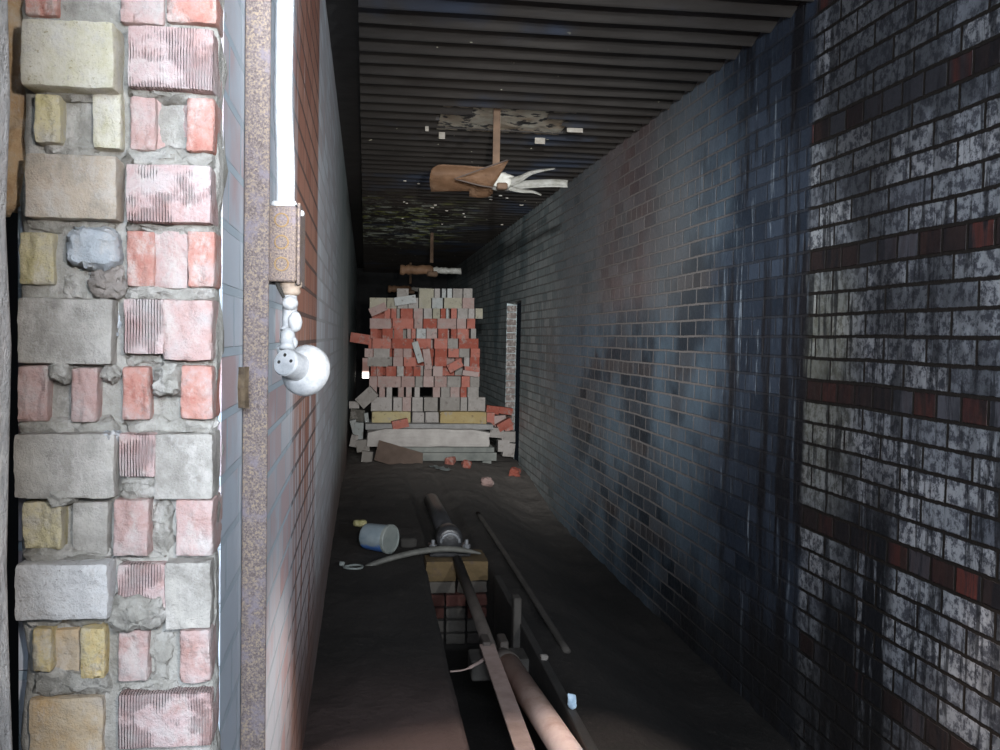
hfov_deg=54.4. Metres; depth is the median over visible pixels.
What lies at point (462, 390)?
brick
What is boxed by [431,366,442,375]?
brick
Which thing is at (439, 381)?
brick
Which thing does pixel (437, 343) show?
brick
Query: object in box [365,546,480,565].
bar
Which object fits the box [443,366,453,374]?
brick
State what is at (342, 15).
beam
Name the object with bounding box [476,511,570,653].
rail
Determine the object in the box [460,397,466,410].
brick
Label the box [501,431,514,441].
brick
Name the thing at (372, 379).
brick
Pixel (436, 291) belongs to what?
brick
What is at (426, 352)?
brick
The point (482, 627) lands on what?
shaft
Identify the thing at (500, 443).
brick
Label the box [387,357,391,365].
brick
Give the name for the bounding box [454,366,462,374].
brick
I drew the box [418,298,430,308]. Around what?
brick
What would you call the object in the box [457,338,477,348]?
brick
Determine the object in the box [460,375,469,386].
brick
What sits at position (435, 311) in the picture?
brick
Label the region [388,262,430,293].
hanging light
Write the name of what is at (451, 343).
brick
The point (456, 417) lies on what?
block
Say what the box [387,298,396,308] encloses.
brick
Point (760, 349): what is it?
wall
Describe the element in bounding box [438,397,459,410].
brick
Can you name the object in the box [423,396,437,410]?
brick
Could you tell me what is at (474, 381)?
brick
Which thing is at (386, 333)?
brick
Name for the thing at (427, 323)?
brick
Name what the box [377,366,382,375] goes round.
brick
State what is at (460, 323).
brick
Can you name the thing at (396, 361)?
brick
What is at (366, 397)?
brick
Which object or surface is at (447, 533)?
shaft bearing
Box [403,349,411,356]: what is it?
brick
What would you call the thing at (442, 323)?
brick
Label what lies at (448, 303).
brick
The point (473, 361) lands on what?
brick
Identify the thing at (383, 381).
brick
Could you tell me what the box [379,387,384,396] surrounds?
brick
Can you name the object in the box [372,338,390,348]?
brick
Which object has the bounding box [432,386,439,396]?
brick
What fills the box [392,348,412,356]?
brick
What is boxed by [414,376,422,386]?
brick
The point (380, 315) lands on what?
brick
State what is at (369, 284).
wall
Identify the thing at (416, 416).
block
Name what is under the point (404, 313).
brick
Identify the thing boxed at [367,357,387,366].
brick
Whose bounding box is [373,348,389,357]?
brick
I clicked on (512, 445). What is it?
brick
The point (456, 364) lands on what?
brick
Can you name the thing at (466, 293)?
brick
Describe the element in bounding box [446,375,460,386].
brick
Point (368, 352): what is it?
brick
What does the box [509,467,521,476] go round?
chunk
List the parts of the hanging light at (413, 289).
white panel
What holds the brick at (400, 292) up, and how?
on the brick at (406, 305)
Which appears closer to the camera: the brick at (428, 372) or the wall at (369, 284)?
the brick at (428, 372)
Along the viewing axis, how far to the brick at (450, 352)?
8.93 m
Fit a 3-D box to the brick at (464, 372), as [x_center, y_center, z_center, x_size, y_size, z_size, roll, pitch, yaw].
[-0.272,-0.013,8.919,0.154,0.064,0.061,1,2,-8]
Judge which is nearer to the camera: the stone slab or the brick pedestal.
the brick pedestal
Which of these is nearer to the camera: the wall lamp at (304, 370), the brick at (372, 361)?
the wall lamp at (304, 370)
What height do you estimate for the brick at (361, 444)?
0.117 m
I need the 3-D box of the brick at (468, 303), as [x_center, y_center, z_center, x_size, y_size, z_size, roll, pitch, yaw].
[-0.305,-0.665,9.038,0.109,0.099,0.202,1,2,-9]
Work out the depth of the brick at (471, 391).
8.98 m
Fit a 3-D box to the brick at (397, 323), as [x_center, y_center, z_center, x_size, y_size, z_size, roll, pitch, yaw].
[-0.896,-0.472,8.954,0.191,0.094,0.203,1,2,-7]
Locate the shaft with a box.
[452,555,496,648]
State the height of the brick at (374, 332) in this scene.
0.091 m
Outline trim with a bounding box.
[505,306,515,458]
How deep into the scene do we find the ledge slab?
8.78 m
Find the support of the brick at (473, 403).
on the block at (456, 417)
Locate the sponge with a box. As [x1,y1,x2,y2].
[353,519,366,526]
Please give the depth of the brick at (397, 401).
8.88 m
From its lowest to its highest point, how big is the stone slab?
0.177 m
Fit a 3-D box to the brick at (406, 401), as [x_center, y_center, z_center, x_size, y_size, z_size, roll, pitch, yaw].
[-0.865,0.264,8.997,0.079,0.128,0.202,1,2,-7]
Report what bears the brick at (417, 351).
on the brick at (423, 343)
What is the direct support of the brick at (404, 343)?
on the brick at (398, 352)
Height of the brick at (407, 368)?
0.091 m
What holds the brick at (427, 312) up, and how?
on the brick at (427, 323)
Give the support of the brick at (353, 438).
on the brick at (361, 444)
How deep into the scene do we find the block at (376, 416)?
8.81 m
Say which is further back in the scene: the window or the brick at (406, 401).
the window
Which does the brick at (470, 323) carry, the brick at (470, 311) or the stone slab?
the brick at (470, 311)
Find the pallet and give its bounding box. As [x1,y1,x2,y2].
[401,444,496,463]
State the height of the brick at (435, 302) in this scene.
0.098 m
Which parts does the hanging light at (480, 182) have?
blade, blade, blade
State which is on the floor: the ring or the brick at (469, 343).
the ring
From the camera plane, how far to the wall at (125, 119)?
0.97 m
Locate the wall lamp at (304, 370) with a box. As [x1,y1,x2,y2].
[272,282,329,395]
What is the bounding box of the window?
[362,358,368,377]
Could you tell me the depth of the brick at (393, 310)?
8.84 m
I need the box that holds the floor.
[302,399,793,749]
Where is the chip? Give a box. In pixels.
[539,653,547,659]
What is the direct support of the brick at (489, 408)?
on the brick at (497, 418)
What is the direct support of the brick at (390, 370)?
on the brick at (383, 381)
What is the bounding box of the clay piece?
[374,440,422,463]
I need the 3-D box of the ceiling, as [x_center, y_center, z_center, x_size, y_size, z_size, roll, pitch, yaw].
[-0.533,-1.451,8.961,1.457,0.088,16.001,1,2,-8]
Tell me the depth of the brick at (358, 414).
8.88 m
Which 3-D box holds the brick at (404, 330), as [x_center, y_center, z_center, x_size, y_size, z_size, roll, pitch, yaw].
[-0.914,-0.389,9.133,0.190,0.094,0.091,1,2,-9]
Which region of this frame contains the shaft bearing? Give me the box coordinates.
[424,493,470,556]
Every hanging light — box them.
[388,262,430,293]
[400,233,461,277]
[430,108,567,197]
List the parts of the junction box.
plate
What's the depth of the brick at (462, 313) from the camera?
8.94 m
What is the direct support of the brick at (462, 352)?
on the brick at (465, 360)
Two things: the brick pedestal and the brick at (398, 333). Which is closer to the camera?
the brick pedestal
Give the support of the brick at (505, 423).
on the brick at (495, 432)
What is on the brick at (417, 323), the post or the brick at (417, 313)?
the brick at (417, 313)
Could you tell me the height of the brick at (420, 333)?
0.092 m
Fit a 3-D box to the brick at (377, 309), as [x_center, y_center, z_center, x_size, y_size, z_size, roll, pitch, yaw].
[-1.101,-0.593,8.780,0.175,0.132,0.061,1,2,-8]
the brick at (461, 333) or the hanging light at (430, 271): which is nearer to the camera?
the brick at (461, 333)
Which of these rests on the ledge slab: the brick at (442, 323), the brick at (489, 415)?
the brick at (489, 415)
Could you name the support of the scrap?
on the floor
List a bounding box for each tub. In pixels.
[359,523,398,553]
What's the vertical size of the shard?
0.044 m
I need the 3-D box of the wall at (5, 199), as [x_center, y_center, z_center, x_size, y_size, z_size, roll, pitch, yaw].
[-0.337,0.076,0.463,0.169,2.208,0.130,1,2,-8]
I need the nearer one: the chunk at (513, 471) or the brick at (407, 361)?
the chunk at (513, 471)
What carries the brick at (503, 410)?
on the brick at (497, 418)
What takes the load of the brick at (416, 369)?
on the brick at (418, 382)
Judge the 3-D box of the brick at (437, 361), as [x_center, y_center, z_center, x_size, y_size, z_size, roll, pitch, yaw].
[-0.559,-0.125,9.029,0.112,0.083,0.202,1,2,-8]
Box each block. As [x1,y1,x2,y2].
[371,409,410,422]
[411,411,423,422]
[424,411,438,421]
[438,410,485,423]
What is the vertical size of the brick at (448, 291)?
0.085 m
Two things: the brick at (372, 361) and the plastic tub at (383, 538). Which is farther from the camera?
the brick at (372, 361)
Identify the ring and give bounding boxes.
[343,564,363,569]
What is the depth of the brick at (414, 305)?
8.86 m
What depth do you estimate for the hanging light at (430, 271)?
10.19 m
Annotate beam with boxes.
[326,0,363,267]
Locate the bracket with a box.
[468,634,528,680]
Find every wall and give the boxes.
[0,0,11,749]
[3,0,356,749]
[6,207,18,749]
[356,268,446,398]
[446,0,999,749]
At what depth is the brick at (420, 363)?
9.12 m
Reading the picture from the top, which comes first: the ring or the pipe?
the ring
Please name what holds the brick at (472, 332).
on the brick at (469, 343)
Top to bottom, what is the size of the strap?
0.056 m
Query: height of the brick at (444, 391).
0.094 m
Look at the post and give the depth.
3.69 m
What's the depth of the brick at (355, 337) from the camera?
8.83 m
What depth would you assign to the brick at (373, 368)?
8.85 m
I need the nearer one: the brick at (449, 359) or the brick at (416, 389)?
the brick at (416, 389)
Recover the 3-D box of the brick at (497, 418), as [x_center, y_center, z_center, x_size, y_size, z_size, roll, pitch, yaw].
[-0.009,0.426,9.120,0.118,0.110,0.111,1,2,-10]
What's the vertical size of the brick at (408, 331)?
0.091 m
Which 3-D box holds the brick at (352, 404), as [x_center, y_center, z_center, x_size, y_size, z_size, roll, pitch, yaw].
[-1.331,0.270,8.880,0.091,0.064,0.111,1,2,-6]
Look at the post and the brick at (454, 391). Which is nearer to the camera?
the post
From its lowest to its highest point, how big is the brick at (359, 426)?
0.156 m
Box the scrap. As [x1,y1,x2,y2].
[430,465,451,470]
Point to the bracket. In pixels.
(480, 672)
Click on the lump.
(405, 542)
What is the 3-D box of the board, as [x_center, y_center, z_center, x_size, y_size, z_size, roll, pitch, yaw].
[0.176,1.137,3.077,0.030,0.335,2.752,1,2,-8]
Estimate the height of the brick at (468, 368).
0.093 m
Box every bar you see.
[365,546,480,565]
[480,644,534,749]
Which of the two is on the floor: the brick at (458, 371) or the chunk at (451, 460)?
the chunk at (451, 460)
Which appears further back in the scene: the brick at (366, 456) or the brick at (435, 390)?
the brick at (435, 390)
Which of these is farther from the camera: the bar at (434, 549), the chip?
the bar at (434, 549)
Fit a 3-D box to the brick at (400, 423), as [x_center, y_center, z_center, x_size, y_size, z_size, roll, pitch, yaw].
[-0.897,0.438,8.715,0.158,0.103,0.071,0,2,-14]
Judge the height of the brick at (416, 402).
0.129 m
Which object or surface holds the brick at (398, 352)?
on the brick at (396, 361)
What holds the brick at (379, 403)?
on the block at (376, 416)
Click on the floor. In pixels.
(383, 679)
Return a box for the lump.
[399,537,416,547]
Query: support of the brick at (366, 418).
on the ledge slab
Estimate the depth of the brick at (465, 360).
8.95 m
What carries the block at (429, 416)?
on the ledge slab
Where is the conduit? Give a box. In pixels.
[270,0,296,206]
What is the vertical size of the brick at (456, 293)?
0.086 m
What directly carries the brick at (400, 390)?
on the brick at (397, 401)
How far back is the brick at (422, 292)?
8.88 m
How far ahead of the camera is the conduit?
1.28 m
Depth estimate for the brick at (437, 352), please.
8.93 m
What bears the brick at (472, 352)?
on the brick at (473, 361)
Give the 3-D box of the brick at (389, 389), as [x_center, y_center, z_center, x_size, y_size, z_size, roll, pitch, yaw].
[-1.022,0.153,8.971,0.050,0.093,0.203,1,2,-7]
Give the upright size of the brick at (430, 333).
0.092 m
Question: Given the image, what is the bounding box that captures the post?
[511,595,521,647]
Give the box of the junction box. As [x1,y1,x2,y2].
[269,203,304,288]
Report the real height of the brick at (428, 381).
0.100 m
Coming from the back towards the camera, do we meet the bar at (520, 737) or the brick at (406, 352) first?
the brick at (406, 352)
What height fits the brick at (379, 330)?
0.093 m
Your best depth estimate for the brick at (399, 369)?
8.89 m
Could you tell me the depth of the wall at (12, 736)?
2.80 m
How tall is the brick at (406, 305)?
0.097 m
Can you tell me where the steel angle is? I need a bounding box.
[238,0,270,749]
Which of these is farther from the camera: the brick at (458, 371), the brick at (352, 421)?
the brick at (458, 371)
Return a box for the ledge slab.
[365,419,492,429]
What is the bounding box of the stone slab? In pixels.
[366,428,489,446]
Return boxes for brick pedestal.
[424,550,487,643]
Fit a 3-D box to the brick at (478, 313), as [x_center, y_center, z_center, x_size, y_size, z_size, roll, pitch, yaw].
[-0.208,-0.571,9.061,0.066,0.094,0.203,1,2,-9]
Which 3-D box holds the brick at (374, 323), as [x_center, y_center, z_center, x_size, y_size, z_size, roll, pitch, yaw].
[-1.102,-0.471,8.934,0.191,0.094,0.203,1,2,-9]
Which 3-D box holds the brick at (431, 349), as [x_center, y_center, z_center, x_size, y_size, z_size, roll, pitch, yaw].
[-0.724,-0.213,9.167,0.191,0.082,0.091,1,2,-8]
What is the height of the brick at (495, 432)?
0.102 m
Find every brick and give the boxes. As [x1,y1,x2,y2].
[349,401,358,407]
[349,419,355,433]
[349,433,357,446]
[350,332,369,344]
[350,408,364,421]
[354,421,363,438]
[355,386,378,408]
[356,438,369,451]
[361,450,372,461]
[364,412,368,422]
[365,348,372,356]
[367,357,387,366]
[369,302,387,315]
[369,318,390,328]
[369,375,376,386]
[370,298,385,307]
[370,329,377,338]
[370,366,375,375]
[371,396,391,410]
[372,309,390,318]
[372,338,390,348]
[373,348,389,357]
[376,366,385,374]
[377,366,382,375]
[378,329,381,337]
[378,375,400,386]
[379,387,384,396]
[382,329,392,338]
[384,308,389,318]
[386,366,395,375]
[386,387,391,396]
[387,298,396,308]
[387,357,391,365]
[391,308,395,318]
[391,338,412,348]
[391,418,408,428]
[392,318,413,328]
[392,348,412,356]
[392,357,402,365]
[392,396,401,410]
[393,329,412,338]
[394,295,415,305]
[394,329,402,338]
[394,348,402,356]
[396,366,403,375]
[397,288,408,296]
[397,304,407,308]
[397,387,403,396]
[400,308,412,318]
[401,375,414,386]
[402,396,410,410]
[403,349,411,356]
[403,357,415,365]
[405,366,411,375]
[405,387,411,396]
[406,329,410,338]
[408,298,417,308]
[411,329,415,338]
[411,396,422,410]
[412,341,423,362]
[413,308,422,318]
[413,319,422,328]
[413,348,433,356]
[413,366,420,375]
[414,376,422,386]
[414,386,419,396]
[415,329,425,338]
[415,338,430,348]
[416,357,432,365]
[418,288,433,297]
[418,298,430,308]
[422,319,436,328]
[422,349,431,369]
[422,375,433,386]
[423,308,431,318]
[423,366,431,375]
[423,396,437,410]
[426,329,436,338]
[431,298,442,308]
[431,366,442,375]
[432,308,439,318]
[432,338,446,348]
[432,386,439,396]
[433,357,446,365]
[433,376,446,386]
[434,289,439,297]
[434,348,446,356]
[437,318,455,328]
[437,329,447,338]
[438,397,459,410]
[440,289,445,297]
[440,308,445,318]
[440,387,449,396]
[443,298,461,308]
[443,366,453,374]
[446,289,451,297]
[446,358,463,372]
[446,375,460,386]
[447,338,457,348]
[447,348,458,356]
[447,357,453,364]
[449,308,456,318]
[449,329,456,338]
[450,387,458,396]
[452,289,461,297]
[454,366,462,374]
[456,319,465,328]
[457,308,467,318]
[457,329,467,338]
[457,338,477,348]
[458,348,468,356]
[459,387,466,396]
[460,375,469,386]
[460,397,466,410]
[462,288,471,297]
[462,298,473,308]
[462,357,468,365]
[462,366,479,375]
[462,370,478,376]
[466,319,474,328]
[466,387,478,396]
[467,396,484,410]
[468,309,473,318]
[469,329,475,338]
[469,349,479,356]
[469,357,479,365]
[470,376,478,386]
[474,308,482,318]
[485,405,498,413]
[486,412,494,424]
[489,427,503,437]
[493,414,505,426]
[495,417,512,431]
[497,439,509,451]
[499,406,512,414]
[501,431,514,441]
[501,442,514,456]
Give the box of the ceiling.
[358,0,813,273]
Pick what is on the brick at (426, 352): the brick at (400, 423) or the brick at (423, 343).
the brick at (423, 343)
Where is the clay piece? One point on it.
(387, 453)
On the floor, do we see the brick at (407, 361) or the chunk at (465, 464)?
the chunk at (465, 464)
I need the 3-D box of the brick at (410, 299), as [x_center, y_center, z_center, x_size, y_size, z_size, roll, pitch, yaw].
[-0.860,-0.677,8.810,0.205,0.106,0.061,1,2,-8]
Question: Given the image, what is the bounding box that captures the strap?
[450,658,483,671]
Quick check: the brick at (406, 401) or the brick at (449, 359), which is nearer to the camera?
the brick at (406, 401)
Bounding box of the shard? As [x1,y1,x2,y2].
[566,694,575,708]
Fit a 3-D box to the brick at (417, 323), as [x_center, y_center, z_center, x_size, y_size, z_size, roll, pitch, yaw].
[-0.758,-0.473,8.969,0.074,0.092,0.202,1,2,-8]
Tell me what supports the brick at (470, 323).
on the brick at (461, 333)
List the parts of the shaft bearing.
plate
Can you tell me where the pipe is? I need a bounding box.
[497,647,582,749]
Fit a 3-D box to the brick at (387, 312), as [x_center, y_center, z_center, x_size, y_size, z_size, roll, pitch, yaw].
[-1.038,-0.563,8.948,0.051,0.093,0.202,1,2,-7]
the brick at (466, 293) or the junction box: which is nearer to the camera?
the junction box
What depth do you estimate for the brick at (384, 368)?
9.08 m
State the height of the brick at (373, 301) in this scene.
0.098 m
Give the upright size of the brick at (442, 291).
0.085 m
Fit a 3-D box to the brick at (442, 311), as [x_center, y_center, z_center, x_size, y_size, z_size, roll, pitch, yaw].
[-0.536,-0.567,9.009,0.045,0.094,0.202,1,2,-9]
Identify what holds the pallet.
on the floor
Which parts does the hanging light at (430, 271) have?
white panel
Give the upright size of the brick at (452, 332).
0.092 m
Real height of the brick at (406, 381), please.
0.100 m
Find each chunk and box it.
[444,456,455,464]
[461,460,471,468]
[480,476,493,487]
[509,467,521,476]
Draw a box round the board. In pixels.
[494,576,597,749]
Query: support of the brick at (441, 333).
on the brick at (437, 343)
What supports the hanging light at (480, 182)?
hanging from the ceiling
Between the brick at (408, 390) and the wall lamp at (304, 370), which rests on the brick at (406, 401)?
the brick at (408, 390)
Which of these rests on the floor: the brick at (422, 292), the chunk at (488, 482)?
the chunk at (488, 482)
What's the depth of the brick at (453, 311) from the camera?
8.92 m
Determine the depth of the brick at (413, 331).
8.89 m
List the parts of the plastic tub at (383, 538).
lid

